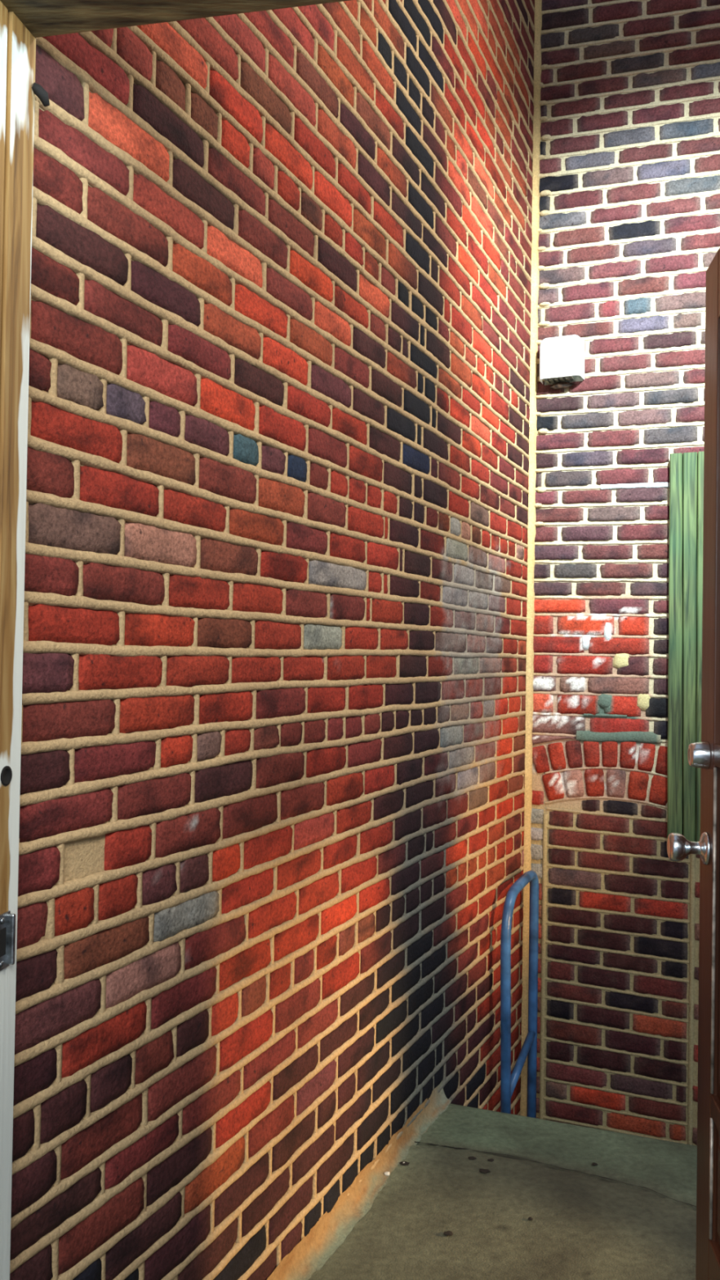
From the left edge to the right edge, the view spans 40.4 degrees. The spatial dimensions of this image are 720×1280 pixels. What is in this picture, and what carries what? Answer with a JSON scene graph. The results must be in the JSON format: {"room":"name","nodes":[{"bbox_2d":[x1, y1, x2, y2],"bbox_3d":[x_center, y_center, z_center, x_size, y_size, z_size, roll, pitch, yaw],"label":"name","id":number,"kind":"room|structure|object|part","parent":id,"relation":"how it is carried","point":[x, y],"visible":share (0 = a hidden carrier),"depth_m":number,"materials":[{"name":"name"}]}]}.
{"room":"stairwell","nodes":[
{"label":"stairwell","id":0,"kind":"room"},
{"bbox_2d":[9,0,535,1279],"bbox_3d":[-0.022,-0.355,2.422,0.200,4.788,2.683,0,-1,25],"label":"wall","id":1,"kind":"structure","parent":0,"point":[271,847],"depth_m":1.86,"materials":[{"name":"brick"}]},
{"bbox_2d":[0,0,35,1279],"bbox_3d":[-0.477,0.227,1.192,0.045,2.070,0.160,1,-1,11],"label":"trim","id":2,"kind":"structure","parent":1,"relation":"attached to","point":[17,43],"depth_m":1.24,"materials":[{"name":"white wood"}]},
{"bbox_2d":[0,765,12,786],"bbox_3d":[-0.445,0.171,1.232,0.001,0.025,0.025,1,-1,11],"label":"bolt hole","id":3,"kind":"object","parent":2,"relation":"attached to","point":[6,773],"visible":1,"depth_m":1.23,"materials":[{"name":"black metal"}]},
{"bbox_2d":[0,911,15,970],"bbox_3d":[-0.445,0.378,1.224,0.011,0.070,0.034,1,-1,11],"label":"strike plate","id":4,"kind":"object","parent":2,"relation":"attached to","point":[7,920],"visible":1,"depth_m":1.23,"materials":[{"name":"metal"}]},
{"bbox_2d":[31,82,49,106],"bbox_3d":[-0.417,-0.713,1.279,0.024,0.025,0.014,2,-1,-37],"label":"stub","id":5,"kind":"object","parent":1,"relation":"attached to","point":[37,89],"visible":1,"depth_m":1.28,"materials":[{"name":"grey metal"}]},
{"bbox_2d":[266,1080,451,1279],"bbox_3d":[-0.122,1.253,1.952,0.048,0.056,1.788,0,-1,25],"label":"trim","id":6,"kind":"structure","parent":1,"relation":"attached to","point":[308,1256],"depth_m":2.20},
{"bbox_2d":[520,0,542,1116],"bbox_3d":[0.624,-0.308,3.559,0.035,4.750,0.012,1,-1,-24],"label":"trim","id":7,"kind":"structure","parent":1,"relation":"attached to","point":[531,532],"depth_m":3.56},
{"bbox_2d":[308,1103,697,1279],"bbox_3d":[0.394,1.347,0.697,2.311,0.162,4.133,1,-1,7],"label":"floor","id":8,"kind":"structure","parent":0,"point":[631,1215],"depth_m":2.22,"materials":[{"name":"concrete"}]},
{"bbox_2d":[399,1160,409,1165],"bbox_3d":[0.109,1.288,2.410,0.024,0.004,0.018,0,-1,27],"label":"scrap","id":9,"kind":"object","parent":8,"relation":"on","point":[405,1162],"visible":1,"depth_m":2.41,"materials":[{"name":"black"}]},
{"bbox_2d":[444,1231,453,1235],"bbox_3d":[0.191,1.285,2.120,0.021,0.004,0.018,1,-1,0],"label":"scrap","id":10,"kind":"object","parent":8,"relation":"on","point":[446,1233],"visible":1,"depth_m":2.12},
{"bbox_2d":[479,1168,490,1173],"bbox_3d":[0.304,1.291,2.379,0.028,0.004,0.021,1,-1,0],"label":"scrap","id":11,"kind":"object","parent":8,"relation":"on","point":[483,1171],"visible":1,"depth_m":2.38,"materials":[{"name":"black"}]},
{"bbox_2d":[666,248,719,1279],"bbox_3d":[0.591,0.271,1.471,0.114,2.000,0.860,1,-1,7],"label":"door","id":12,"kind":"structure","parent":8,"relation":"on","point":[704,754],"depth_m":1.81,"materials":[{"name":"brown paint"}]},
{"bbox_2d":[666,451,704,841],"bbox_3d":[1.120,0.024,3.307,0.151,1.315,0.037,0,-1,25],"label":"plank","id":13,"kind":"object","parent":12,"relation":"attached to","point":[686,469],"visible":0.77,"depth_m":3.30,"materials":[{"name":"green wood"}]},
{"bbox_3d":[0.615,0.389,1.835,0.070,0.061,0.061,1,-1,7],"label":"knob","id":14,"kind":"part","parent":12,"relation":"part of","materials":[{"name":"silver metal"}]},
{"bbox_3d":[0.626,0.272,1.467,0.044,2.000,0.860,1,-1,7],"label":"frame","id":15,"kind":"part","parent":12,"relation":"part of","materials":[{"name":"brown paint"}]},
{"bbox_3d":[0.637,0.977,1.775,0.006,0.217,0.006,1,-1,7],"label":"moulding","id":16,"kind":"part","parent":12,"relation":"part of","materials":[{"name":"brown wood"}]},
{"bbox_3d":[0.644,0.528,1.782,0.006,0.590,0.006,1,-1,7],"label":"moulding","id":17,"kind":"part","parent":12,"relation":"part of","materials":[{"name":"brown wood"}]},
{"bbox_3d":[0.639,0.974,1.640,0.032,0.225,0.272,1,-1,7],"label":"panel","id":18,"kind":"part","parent":12,"relation":"part of","materials":[{"name":"brown paint"}]},
{"bbox_3d":[0.646,0.526,1.647,0.032,0.598,0.272,1,-1,7],"label":"panel","id":19,"kind":"part","parent":12,"relation":"part of","materials":[{"name":"brown paint"}]},
{"bbox_2d":[530,0,719,1146],"bbox_3d":[1.155,-0.356,3.432,1.503,4.987,0.206,0,-1,25],"label":"wall","id":20,"kind":"structure","parent":0,"point":[628,231],"depth_m":3.45,"materials":[{"name":"brick"}]},
{"bbox_2d":[539,334,585,385],"bbox_3d":[0.722,-1.008,3.507,0.152,0.159,0.076,0,-1,25],"label":"wall box","id":21,"kind":"object","parent":20,"relation":"attached to","point":[562,358],"visible":1,"depth_m":3.48,"materials":[{"name":"white plastic"}]},
{"bbox_2d":[542,375,573,383],"bbox_3d":[0.713,-0.936,3.511,0.100,0.013,0.054,0,-1,25],"label":"vent","id":22,"kind":"object","parent":21,"relation":"attached to","point":[548,379],"depth_m":3.50,"materials":[{"name":"grey metal"}]},
{"bbox_2d":[550,382,574,389],"bbox_3d":[0.726,-0.916,3.520,0.087,0.026,0.033,0,-1,33],"label":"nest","id":23,"kind":"object","parent":21,"relation":"attached to","point":[558,385],"visible":1,"depth_m":3.51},
{"bbox_3d":[0.737,-0.999,3.539,0.140,0.144,0.006,0,-1,25],"label":"plate","id":24,"kind":"part","parent":21,"relation":"part of","materials":[{"name":"grey metal"}]},
{"bbox_3d":[0.928,1.932,2.913,1.938,0.004,1.307,1,-1,0],"label":"floor","id":25,"kind":"structure","parent":0,"visible":0},
{"bbox_2d":[500,870,538,1118],"bbox_3d":[0.589,1.364,3.269,0.192,1.130,0.383,0,-1,25],"label":"handrail","id":26,"kind":"object","parent":25,"relation":"on","point":[508,1081],"visible":0.44,"depth_m":3.25,"materials":[{"name":"blue metal"}]},
{"bbox_3d":[0.151,-1.181,1.074,1.600,0.620,0.470,1,-1,0],"label":"wall","id":27,"kind":"structure","parent":0,"visible":0},
{"bbox_2d":[0,0,351,37],"bbox_3d":[0.156,-0.815,1.122,1.300,0.070,0.088,1,-1,11],"label":"trim","id":28,"kind":"structure","parent":27,"relation":"attached to","point":[42,18],"depth_m":1.22,"materials":[{"name":"brown wood"}]}
]}

